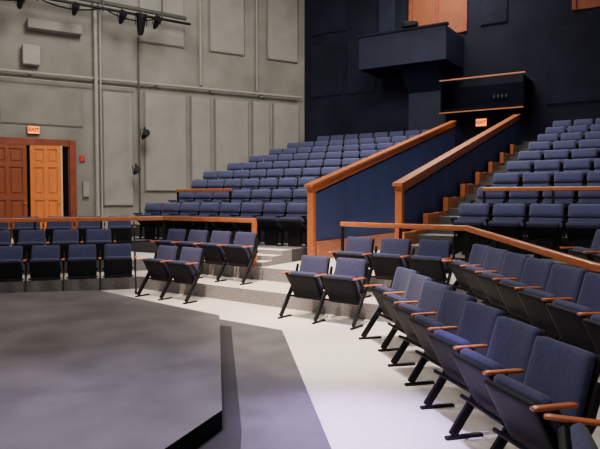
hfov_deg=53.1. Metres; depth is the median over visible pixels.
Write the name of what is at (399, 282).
chair
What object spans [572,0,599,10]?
wall panel
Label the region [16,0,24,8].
stage light
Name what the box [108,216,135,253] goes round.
chair
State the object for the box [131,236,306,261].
platform
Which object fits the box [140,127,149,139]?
stage light
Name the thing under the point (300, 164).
chair
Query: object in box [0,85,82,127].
acoustic panel
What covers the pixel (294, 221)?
chair
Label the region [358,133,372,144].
chair
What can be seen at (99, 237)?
chair
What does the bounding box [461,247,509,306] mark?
chair
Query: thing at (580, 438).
chair
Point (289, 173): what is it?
chair
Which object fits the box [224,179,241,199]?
chair
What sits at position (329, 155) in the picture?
chair
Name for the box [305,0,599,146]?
wall
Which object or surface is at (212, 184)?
chair
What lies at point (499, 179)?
chair
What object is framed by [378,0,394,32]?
acoustic panel
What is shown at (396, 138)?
chair
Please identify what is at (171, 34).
acoustic panel
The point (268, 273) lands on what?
floor
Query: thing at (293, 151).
chair
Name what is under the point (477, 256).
chair
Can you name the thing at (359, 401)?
floor
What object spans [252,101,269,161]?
acoustic panel
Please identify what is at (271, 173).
chair
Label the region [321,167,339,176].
chair
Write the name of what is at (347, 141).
chair
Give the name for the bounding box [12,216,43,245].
chair
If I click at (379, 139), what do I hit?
chair
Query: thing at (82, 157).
fire alarm
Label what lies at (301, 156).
chair
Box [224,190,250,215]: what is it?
chair
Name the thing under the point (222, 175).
chair
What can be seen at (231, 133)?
acoustic panel
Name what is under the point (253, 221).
guard rail
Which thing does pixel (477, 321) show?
chair
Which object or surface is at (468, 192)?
stairway
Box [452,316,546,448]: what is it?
chair
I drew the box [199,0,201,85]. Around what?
conduit pipe
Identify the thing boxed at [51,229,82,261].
chair
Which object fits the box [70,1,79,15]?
stage light
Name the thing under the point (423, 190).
wall
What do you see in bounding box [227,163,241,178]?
chair
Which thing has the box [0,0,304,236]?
wall
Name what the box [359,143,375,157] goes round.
chair
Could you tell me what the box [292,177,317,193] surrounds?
chair
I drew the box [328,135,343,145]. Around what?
chair
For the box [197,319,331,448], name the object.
step
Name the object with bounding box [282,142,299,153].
chair
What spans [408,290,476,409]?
chair
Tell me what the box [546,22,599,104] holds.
acoustic panel
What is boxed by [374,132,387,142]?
chair
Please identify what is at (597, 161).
chair
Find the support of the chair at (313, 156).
on the platform
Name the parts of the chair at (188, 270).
seat, backrest, frame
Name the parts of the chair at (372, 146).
backrest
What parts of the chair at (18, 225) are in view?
seat, backrest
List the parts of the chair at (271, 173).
backrest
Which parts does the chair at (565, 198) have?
seat, backrest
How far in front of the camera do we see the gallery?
19.65 m
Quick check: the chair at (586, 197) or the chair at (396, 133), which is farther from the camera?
the chair at (396, 133)
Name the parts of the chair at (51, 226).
seat, backrest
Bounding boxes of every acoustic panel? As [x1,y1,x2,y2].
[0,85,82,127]
[102,91,133,205]
[138,0,183,47]
[144,91,186,190]
[190,96,210,183]
[209,0,243,55]
[214,98,248,179]
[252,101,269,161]
[266,0,297,63]
[272,103,298,153]
[311,0,346,36]
[311,42,342,97]
[347,39,375,94]
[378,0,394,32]
[480,0,507,25]
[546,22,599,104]
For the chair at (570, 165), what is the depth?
12.28 m
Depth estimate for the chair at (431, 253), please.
7.98 m
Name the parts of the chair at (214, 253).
seat, backrest, frame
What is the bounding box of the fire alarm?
[80,155,84,161]
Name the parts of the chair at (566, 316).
seat, backrest, armrest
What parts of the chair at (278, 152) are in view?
backrest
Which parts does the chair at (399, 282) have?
armrest, frame, seat, frame, armrest, backrest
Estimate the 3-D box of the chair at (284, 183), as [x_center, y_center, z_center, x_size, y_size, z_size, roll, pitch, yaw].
[-0.342,-0.711,14.681,0.560,0.862,0.528,1,3,32]
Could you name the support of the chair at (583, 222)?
on the platform at (459, 255)
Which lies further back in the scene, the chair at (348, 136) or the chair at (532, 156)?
the chair at (348, 136)
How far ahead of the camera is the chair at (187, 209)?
13.37 m
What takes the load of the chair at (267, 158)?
on the platform
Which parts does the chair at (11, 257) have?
seat, backrest, frame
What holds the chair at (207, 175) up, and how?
on the platform
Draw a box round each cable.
[42,0,97,10]
[108,11,153,20]
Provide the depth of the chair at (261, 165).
17.83 m
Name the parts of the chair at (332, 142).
backrest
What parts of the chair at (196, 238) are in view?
seat, backrest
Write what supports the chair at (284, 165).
on the platform
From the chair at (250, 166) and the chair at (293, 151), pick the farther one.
the chair at (293, 151)
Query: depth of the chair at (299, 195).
13.20 m
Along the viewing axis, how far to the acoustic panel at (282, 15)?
23.09 m
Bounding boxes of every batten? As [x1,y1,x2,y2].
[50,0,190,25]
[79,0,186,20]
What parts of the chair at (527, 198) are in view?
seat, backrest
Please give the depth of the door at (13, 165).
18.45 m
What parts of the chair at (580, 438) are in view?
armrest, seat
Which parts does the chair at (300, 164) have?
backrest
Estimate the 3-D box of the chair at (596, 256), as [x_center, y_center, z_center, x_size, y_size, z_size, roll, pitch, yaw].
[3.207,0.499,5.945,0.492,0.837,0.615,0,2,12]
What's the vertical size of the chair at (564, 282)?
0.837 m
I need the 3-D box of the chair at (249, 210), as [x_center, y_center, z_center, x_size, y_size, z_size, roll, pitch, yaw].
[-1.052,-0.021,12.486,0.560,0.862,0.528,1,3,32]
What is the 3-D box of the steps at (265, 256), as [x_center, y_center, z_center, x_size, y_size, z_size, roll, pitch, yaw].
[-0.876,0.588,11.084,1.120,0.240,0.940,1,3,32]
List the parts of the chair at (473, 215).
frame, seat, backrest, frame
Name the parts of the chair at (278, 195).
backrest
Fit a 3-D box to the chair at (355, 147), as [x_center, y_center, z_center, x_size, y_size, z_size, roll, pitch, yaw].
[1.566,-2.079,18.766,0.560,0.862,0.528,1,3,32]
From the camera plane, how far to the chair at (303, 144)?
20.95 m
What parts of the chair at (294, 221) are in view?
seat, backrest, frame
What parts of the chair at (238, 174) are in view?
backrest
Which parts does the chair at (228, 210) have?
seat, backrest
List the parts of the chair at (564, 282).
seat, armrest, backrest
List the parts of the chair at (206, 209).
seat, backrest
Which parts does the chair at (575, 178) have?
backrest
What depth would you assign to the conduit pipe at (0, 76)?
18.97 m
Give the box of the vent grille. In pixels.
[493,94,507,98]
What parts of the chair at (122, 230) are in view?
seat, backrest, frame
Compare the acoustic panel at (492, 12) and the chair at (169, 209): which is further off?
the acoustic panel at (492, 12)
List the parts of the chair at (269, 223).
seat, backrest, frame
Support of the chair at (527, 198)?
on the platform at (558, 244)
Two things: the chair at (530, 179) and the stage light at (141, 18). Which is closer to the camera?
the chair at (530, 179)
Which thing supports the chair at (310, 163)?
on the platform
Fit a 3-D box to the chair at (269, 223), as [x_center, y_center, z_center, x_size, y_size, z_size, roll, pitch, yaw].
[-0.564,-0.008,12.181,0.560,0.862,0.528,1,3,32]
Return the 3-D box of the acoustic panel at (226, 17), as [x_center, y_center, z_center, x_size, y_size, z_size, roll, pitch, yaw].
[-2.669,-7.977,21.920,1.390,3.450,0.096,-1,3,-31]
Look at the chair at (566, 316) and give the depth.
4.37 m
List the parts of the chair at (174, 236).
seat, backrest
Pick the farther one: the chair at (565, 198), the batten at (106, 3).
the batten at (106, 3)
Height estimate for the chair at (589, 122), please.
0.862 m
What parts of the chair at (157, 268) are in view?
frame, seat, backrest, frame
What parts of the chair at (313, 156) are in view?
backrest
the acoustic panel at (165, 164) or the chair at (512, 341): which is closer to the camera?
the chair at (512, 341)
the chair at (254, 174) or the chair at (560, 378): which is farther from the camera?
the chair at (254, 174)
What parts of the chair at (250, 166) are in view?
backrest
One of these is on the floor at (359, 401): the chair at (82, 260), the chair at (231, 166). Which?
the chair at (82, 260)
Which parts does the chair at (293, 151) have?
backrest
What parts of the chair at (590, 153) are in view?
backrest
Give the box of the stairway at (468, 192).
[402,141,537,257]
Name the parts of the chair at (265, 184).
backrest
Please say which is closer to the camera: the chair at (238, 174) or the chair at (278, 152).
the chair at (238, 174)
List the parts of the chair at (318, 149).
backrest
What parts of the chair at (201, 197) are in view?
backrest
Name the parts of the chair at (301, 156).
backrest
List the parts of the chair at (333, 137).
backrest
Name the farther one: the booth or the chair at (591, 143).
the booth
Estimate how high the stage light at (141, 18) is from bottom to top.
0.733 m
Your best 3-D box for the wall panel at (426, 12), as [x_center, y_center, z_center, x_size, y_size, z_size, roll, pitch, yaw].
[4.758,-8.354,20.752,2.090,3.600,0.076,1,3,32]
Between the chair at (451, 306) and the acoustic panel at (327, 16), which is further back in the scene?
the acoustic panel at (327, 16)
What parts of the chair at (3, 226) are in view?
backrest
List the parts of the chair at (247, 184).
backrest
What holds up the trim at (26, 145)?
attached to the wall at (61, 54)
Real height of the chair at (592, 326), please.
0.837 m
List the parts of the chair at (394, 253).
seat, backrest, frame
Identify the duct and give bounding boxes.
[26,17,81,36]
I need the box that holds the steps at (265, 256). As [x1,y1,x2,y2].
[227,248,291,266]
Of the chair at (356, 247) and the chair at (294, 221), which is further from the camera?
the chair at (294, 221)
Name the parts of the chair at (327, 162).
backrest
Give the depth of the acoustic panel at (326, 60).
23.17 m
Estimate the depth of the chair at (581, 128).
16.37 m
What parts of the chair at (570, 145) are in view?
backrest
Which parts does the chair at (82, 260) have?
seat, backrest, frame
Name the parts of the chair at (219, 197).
seat, backrest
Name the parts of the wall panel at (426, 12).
bay frame, bay frame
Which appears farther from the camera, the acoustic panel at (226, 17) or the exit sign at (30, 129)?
the acoustic panel at (226, 17)
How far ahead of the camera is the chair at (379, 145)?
18.22 m
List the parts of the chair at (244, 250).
seat, backrest, frame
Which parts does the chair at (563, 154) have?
backrest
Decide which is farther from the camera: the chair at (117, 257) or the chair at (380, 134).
the chair at (380, 134)
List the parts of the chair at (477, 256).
frame, seat, backrest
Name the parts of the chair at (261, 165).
backrest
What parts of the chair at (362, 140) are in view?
backrest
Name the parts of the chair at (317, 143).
backrest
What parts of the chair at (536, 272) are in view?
seat, armrest, backrest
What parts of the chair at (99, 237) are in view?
seat, backrest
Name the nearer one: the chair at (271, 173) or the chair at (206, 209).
the chair at (206, 209)
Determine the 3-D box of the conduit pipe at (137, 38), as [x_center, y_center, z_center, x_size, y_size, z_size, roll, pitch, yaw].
[-5.395,-3.074,20.122,0.058,6.300,0.060,-1,3,-31]
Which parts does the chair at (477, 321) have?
seat, frame, armrest, backrest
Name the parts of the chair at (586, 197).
seat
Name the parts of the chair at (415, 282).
seat, frame, armrest, backrest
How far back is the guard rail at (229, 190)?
13.96 m
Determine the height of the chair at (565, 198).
0.862 m
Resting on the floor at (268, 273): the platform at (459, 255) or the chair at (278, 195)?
the platform at (459, 255)
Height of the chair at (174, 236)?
0.837 m
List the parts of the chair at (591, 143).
backrest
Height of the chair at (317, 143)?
0.862 m
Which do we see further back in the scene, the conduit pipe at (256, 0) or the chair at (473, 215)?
the conduit pipe at (256, 0)
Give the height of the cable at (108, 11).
0.242 m
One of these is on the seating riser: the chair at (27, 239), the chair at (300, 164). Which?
the chair at (27, 239)
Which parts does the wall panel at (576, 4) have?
bay frame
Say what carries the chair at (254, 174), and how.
on the platform
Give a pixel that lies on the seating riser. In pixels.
(260, 292)
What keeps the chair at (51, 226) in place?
on the floor at (268, 273)
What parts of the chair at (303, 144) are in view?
backrest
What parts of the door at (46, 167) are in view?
panel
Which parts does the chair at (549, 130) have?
backrest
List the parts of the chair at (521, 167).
backrest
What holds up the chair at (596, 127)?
on the platform
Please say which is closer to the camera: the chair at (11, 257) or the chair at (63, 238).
the chair at (11, 257)
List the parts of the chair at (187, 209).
seat, backrest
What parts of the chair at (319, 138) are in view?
backrest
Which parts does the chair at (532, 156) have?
backrest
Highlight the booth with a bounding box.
[357,20,463,133]
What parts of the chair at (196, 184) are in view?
backrest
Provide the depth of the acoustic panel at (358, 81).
22.50 m
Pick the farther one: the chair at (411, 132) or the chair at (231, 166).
the chair at (411, 132)
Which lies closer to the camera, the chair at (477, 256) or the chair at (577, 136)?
the chair at (477, 256)
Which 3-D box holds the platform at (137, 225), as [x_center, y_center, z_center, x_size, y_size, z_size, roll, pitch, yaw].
[-1.828,0.302,14.410,6.270,0.540,1.128,1,3,32]
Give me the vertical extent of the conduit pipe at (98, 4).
9.900 m
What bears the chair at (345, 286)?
on the floor at (359, 401)
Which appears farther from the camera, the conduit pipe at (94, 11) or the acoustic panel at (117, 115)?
the acoustic panel at (117, 115)
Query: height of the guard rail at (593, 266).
0.820 m
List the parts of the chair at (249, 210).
seat, backrest, frame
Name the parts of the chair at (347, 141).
backrest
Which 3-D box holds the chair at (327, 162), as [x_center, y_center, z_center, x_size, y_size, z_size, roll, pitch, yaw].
[0.856,-1.389,16.571,0.560,0.862,0.528,1,3,32]
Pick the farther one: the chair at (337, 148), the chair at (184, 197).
the chair at (337, 148)
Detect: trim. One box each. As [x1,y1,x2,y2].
[0,137,68,146]
[26,145,69,216]
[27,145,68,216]
[69,140,76,229]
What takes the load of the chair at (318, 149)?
on the platform
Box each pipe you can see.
[0,68,300,98]
[0,76,134,88]
[93,3,99,215]
[98,4,102,227]
[137,38,140,212]
[161,0,162,17]
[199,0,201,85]
[256,0,257,90]
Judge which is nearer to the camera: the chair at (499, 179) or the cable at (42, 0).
the chair at (499, 179)
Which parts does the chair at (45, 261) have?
seat, backrest, frame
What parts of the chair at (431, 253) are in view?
seat, backrest, frame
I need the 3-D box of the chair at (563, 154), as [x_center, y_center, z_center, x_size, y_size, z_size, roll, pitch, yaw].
[5.775,-1.263,13.500,0.560,0.862,0.528,1,3,32]
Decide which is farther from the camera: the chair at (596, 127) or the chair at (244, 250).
the chair at (596, 127)
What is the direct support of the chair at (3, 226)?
on the floor at (268, 273)
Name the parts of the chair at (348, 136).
backrest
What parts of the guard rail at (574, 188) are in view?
rail post, handrail, rail post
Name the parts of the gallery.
rail post, trim, rail, rail post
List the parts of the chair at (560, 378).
seat, armrest, backrest, frame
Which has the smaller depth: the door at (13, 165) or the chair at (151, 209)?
the chair at (151, 209)
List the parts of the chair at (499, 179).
backrest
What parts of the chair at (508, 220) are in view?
seat, backrest, frame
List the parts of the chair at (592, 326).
seat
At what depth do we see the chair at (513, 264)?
6.09 m
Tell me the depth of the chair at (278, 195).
13.46 m
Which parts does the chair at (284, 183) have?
backrest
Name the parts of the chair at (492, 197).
seat, backrest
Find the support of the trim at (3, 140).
attached to the wall at (61, 54)
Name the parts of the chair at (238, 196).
backrest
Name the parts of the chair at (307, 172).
backrest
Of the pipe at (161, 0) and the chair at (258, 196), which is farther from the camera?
the pipe at (161, 0)
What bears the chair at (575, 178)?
on the platform
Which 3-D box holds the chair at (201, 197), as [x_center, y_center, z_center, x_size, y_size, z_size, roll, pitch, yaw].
[-2.403,-0.409,14.649,0.560,0.862,0.528,1,3,32]
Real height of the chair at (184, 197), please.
0.862 m
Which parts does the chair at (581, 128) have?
backrest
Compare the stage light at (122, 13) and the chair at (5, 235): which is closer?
the chair at (5, 235)
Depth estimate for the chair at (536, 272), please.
5.49 m
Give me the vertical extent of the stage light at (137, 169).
0.365 m
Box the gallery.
[439,71,532,116]
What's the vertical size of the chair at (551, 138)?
0.862 m
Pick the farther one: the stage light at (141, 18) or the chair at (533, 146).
the stage light at (141, 18)
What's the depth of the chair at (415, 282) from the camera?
6.06 m
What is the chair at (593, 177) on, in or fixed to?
on the platform
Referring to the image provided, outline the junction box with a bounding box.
[82,181,89,196]
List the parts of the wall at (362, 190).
post, trim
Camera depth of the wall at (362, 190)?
13.37 m
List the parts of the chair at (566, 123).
backrest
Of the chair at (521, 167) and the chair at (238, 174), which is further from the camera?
the chair at (238, 174)
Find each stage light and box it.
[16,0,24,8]
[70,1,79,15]
[117,9,126,23]
[132,164,140,174]
[135,12,146,35]
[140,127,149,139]
[152,14,161,28]
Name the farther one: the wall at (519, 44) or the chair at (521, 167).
the wall at (519, 44)
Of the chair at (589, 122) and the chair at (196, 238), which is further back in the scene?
the chair at (589, 122)
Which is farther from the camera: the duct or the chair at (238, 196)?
the duct
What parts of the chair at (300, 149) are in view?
backrest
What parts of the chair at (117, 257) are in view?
backrest, seat, frame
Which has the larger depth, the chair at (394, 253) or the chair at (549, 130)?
the chair at (549, 130)
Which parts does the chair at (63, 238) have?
seat, backrest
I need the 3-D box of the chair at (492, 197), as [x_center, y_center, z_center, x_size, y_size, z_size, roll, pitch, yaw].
[3.469,-0.259,10.982,0.610,0.862,0.528,1,3,32]
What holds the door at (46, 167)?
in the wall at (61, 54)
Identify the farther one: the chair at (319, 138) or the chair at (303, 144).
the chair at (319, 138)
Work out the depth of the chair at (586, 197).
10.14 m
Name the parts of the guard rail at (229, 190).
handrail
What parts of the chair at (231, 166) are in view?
backrest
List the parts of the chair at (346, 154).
backrest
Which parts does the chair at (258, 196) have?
backrest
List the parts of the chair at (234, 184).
backrest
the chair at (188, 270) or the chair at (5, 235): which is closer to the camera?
the chair at (188, 270)
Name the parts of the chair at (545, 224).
seat, backrest, frame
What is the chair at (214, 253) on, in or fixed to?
on the seating riser
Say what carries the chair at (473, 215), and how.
on the platform at (459, 255)
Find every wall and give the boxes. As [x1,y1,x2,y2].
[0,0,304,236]
[304,120,455,257]
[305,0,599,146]
[392,114,520,238]
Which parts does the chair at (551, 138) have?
backrest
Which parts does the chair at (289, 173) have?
backrest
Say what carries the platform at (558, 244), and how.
on the floor at (268, 273)
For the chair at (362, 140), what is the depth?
19.75 m
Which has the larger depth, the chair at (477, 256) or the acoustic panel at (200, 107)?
the acoustic panel at (200, 107)
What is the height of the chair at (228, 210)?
0.862 m
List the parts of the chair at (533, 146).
backrest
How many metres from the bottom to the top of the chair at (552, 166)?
0.862 m
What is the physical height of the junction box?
0.500 m
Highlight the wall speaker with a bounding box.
[21,44,39,66]
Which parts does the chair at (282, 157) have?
backrest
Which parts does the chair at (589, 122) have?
backrest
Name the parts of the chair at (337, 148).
backrest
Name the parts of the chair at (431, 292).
seat, frame, armrest, backrest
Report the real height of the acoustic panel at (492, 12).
3.000 m
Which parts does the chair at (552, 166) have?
backrest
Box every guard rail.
[0,216,256,266]
[176,188,231,202]
[340,222,599,273]
[483,186,599,216]
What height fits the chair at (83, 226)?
0.837 m
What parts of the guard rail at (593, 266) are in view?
rail post, rail post, handrail, rail post, rail post, handrail, handrail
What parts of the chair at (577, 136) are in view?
backrest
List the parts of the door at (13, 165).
panel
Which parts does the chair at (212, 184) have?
backrest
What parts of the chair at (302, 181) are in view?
backrest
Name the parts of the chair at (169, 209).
backrest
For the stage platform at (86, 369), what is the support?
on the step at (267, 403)
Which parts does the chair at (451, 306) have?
seat, frame, armrest, backrest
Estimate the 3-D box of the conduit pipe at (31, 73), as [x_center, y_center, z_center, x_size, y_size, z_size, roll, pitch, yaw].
[-5.668,-4.777,20.157,13.201,0.200,0.240,-1,3,-31]
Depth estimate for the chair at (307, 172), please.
15.67 m
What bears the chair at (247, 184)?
on the platform
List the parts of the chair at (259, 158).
backrest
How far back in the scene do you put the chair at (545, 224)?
9.38 m
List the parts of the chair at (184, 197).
backrest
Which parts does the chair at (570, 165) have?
backrest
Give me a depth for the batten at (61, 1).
18.67 m
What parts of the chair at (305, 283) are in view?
frame, seat, backrest, frame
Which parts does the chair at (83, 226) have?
seat, backrest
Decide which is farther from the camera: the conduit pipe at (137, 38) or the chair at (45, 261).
the conduit pipe at (137, 38)
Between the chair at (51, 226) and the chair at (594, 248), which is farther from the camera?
the chair at (51, 226)
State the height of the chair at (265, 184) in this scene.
0.862 m
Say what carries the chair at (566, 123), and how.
on the platform
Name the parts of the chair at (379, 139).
backrest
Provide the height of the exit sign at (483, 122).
0.245 m
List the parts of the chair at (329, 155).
backrest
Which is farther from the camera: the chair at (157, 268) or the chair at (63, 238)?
the chair at (63, 238)
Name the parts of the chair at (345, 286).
seat, backrest, frame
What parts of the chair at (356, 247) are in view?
frame, seat, backrest, frame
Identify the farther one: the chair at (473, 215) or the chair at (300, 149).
the chair at (300, 149)
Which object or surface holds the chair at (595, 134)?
on the platform
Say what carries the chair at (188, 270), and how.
on the floor at (359, 401)
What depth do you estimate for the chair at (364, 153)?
17.29 m
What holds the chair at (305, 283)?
on the floor at (359, 401)
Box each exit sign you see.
[27,125,39,134]
[476,118,487,126]
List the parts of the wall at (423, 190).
post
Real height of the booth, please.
4.180 m
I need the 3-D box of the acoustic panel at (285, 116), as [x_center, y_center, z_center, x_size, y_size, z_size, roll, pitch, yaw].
[-0.543,-3.323,23.389,1.150,2.730,0.096,-1,3,-31]
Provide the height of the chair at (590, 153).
0.862 m
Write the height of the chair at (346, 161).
0.862 m
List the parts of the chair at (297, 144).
backrest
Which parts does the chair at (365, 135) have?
backrest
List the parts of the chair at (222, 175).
backrest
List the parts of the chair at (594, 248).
seat, armrest, backrest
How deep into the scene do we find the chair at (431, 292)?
5.47 m
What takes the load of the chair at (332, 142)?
on the platform
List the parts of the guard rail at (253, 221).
handrail, rail, rail post, handrail, rail post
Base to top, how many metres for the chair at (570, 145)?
0.862 m
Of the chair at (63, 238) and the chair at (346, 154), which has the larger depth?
the chair at (346, 154)
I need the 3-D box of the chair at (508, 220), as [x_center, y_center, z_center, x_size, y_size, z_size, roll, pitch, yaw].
[3.379,0.092,9.719,0.560,0.862,0.528,1,3,32]
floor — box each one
[11,237,599,373]
[101,289,518,448]
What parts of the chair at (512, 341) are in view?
seat, frame, armrest, backrest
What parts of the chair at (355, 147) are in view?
backrest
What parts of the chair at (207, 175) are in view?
backrest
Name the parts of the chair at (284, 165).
backrest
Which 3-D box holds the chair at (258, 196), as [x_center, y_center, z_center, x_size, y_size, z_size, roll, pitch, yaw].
[-0.940,-0.372,13.735,0.560,0.862,0.528,1,3,32]
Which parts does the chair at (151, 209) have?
frame, seat, backrest, frame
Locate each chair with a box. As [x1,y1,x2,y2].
[0,217,11,238]
[0,230,14,245]
[0,246,27,291]
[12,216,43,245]
[16,230,49,262]
[28,245,64,290]
[45,216,74,244]
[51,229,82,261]
[66,244,100,290]
[77,216,105,244]
[85,229,115,260]
[103,243,136,293]
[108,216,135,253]
[133,202,162,239]
[135,245,179,300]
[150,229,187,258]
[153,203,181,239]
[167,247,204,303]
[168,192,195,212]
[172,203,200,236]
[177,230,209,278]
[187,192,213,213]
[191,180,207,198]
[191,203,220,238]
[195,171,218,187]
[199,231,233,281]
[205,191,231,214]
[207,180,224,200]
[211,203,241,243]
[218,171,233,187]
[223,232,258,284]
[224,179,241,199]
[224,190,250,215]
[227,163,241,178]
[232,203,262,244]
[234,170,249,187]
[237,179,259,201]
[242,155,262,169]
[242,162,256,178]
[244,189,271,216]
[250,169,266,187]
[254,178,277,201]
[255,203,285,245]
[257,161,272,177]
[263,148,282,160]
[263,155,277,168]
[264,189,292,214]
[266,169,283,188]
[271,178,297,201]
[273,161,288,177]
[277,255,332,323]
[278,148,296,160]
[278,154,292,168]
[278,168,301,188]
[278,203,306,247]
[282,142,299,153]
[284,160,305,177]
[286,189,306,225]
[289,153,308,175]
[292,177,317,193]
[293,147,311,160]
[297,141,313,153]
[297,168,320,183]
[302,159,322,177]
[305,152,324,167]
[309,146,326,159]
[311,141,328,152]
[314,136,329,146]
[320,159,340,175]
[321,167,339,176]
[322,257,370,329]
[323,151,341,167]
[325,145,342,158]
[326,140,342,152]
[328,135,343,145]
[328,236,377,297]
[340,151,358,167]
[340,158,359,168]
[341,144,358,159]
[342,139,358,152]
[343,134,357,146]
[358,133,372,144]
[358,138,373,151]
[358,267,419,351]
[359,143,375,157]
[360,150,376,159]
[370,238,414,279]
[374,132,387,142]
[375,137,390,149]
[377,142,392,152]
[382,273,434,366]
[389,131,403,141]
[392,136,406,145]
[393,280,453,385]
[405,130,419,139]
[408,240,455,285]
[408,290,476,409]
[426,301,506,440]
[442,244,493,297]
[450,203,490,254]
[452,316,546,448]
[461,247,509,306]
[470,187,506,230]
[476,252,532,317]
[484,336,599,448]
[486,173,520,203]
[488,204,526,254]
[495,257,558,325]
[501,161,531,186]
[506,186,540,234]
[517,264,590,341]
[518,150,541,171]
[521,172,551,203]
[526,204,565,258]
[528,141,550,159]
[534,160,561,185]
[537,133,557,149]
[540,186,576,235]
[544,149,568,171]
[544,413,599,448]
[545,126,564,140]
[545,272,599,372]
[553,120,571,132]
[553,140,575,158]
[554,171,584,203]
[560,229,599,272]
[561,132,582,148]
[564,159,591,185]
[565,204,599,247]
[568,125,587,139]
[572,148,596,170]
[574,119,592,131]
[577,191,599,203]
[579,139,599,157]
[582,314,599,355]
[585,131,599,139]
[587,171,599,185]
[591,124,599,131]
[593,252,599,262]
[594,158,599,170]
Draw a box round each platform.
[0,290,221,448]
[131,223,305,243]
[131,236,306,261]
[450,252,575,266]
[481,234,573,254]
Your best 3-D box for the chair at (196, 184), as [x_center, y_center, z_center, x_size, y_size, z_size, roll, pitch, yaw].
[-2.801,-0.774,16.216,0.610,0.862,0.528,1,3,32]
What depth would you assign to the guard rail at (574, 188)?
10.03 m
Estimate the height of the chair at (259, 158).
0.862 m
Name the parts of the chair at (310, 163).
backrest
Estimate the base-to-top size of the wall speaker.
0.600 m
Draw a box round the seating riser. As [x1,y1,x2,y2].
[0,270,599,448]
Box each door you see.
[0,144,26,236]
[30,145,62,229]
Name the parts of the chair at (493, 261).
seat, armrest, backrest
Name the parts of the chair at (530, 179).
backrest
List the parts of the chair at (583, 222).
seat, backrest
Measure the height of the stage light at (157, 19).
0.422 m
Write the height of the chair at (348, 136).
0.862 m
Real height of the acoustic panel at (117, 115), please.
3.800 m
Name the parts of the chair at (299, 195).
backrest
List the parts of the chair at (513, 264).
seat, armrest, backrest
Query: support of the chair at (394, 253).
on the seating riser
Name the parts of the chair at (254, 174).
backrest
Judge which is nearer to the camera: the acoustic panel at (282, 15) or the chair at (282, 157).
the chair at (282, 157)
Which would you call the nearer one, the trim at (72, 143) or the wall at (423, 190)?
the wall at (423, 190)
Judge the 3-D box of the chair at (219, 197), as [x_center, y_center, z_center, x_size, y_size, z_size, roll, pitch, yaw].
[-1.916,-0.397,14.344,0.560,0.862,0.528,1,3,32]
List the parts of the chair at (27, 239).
seat, backrest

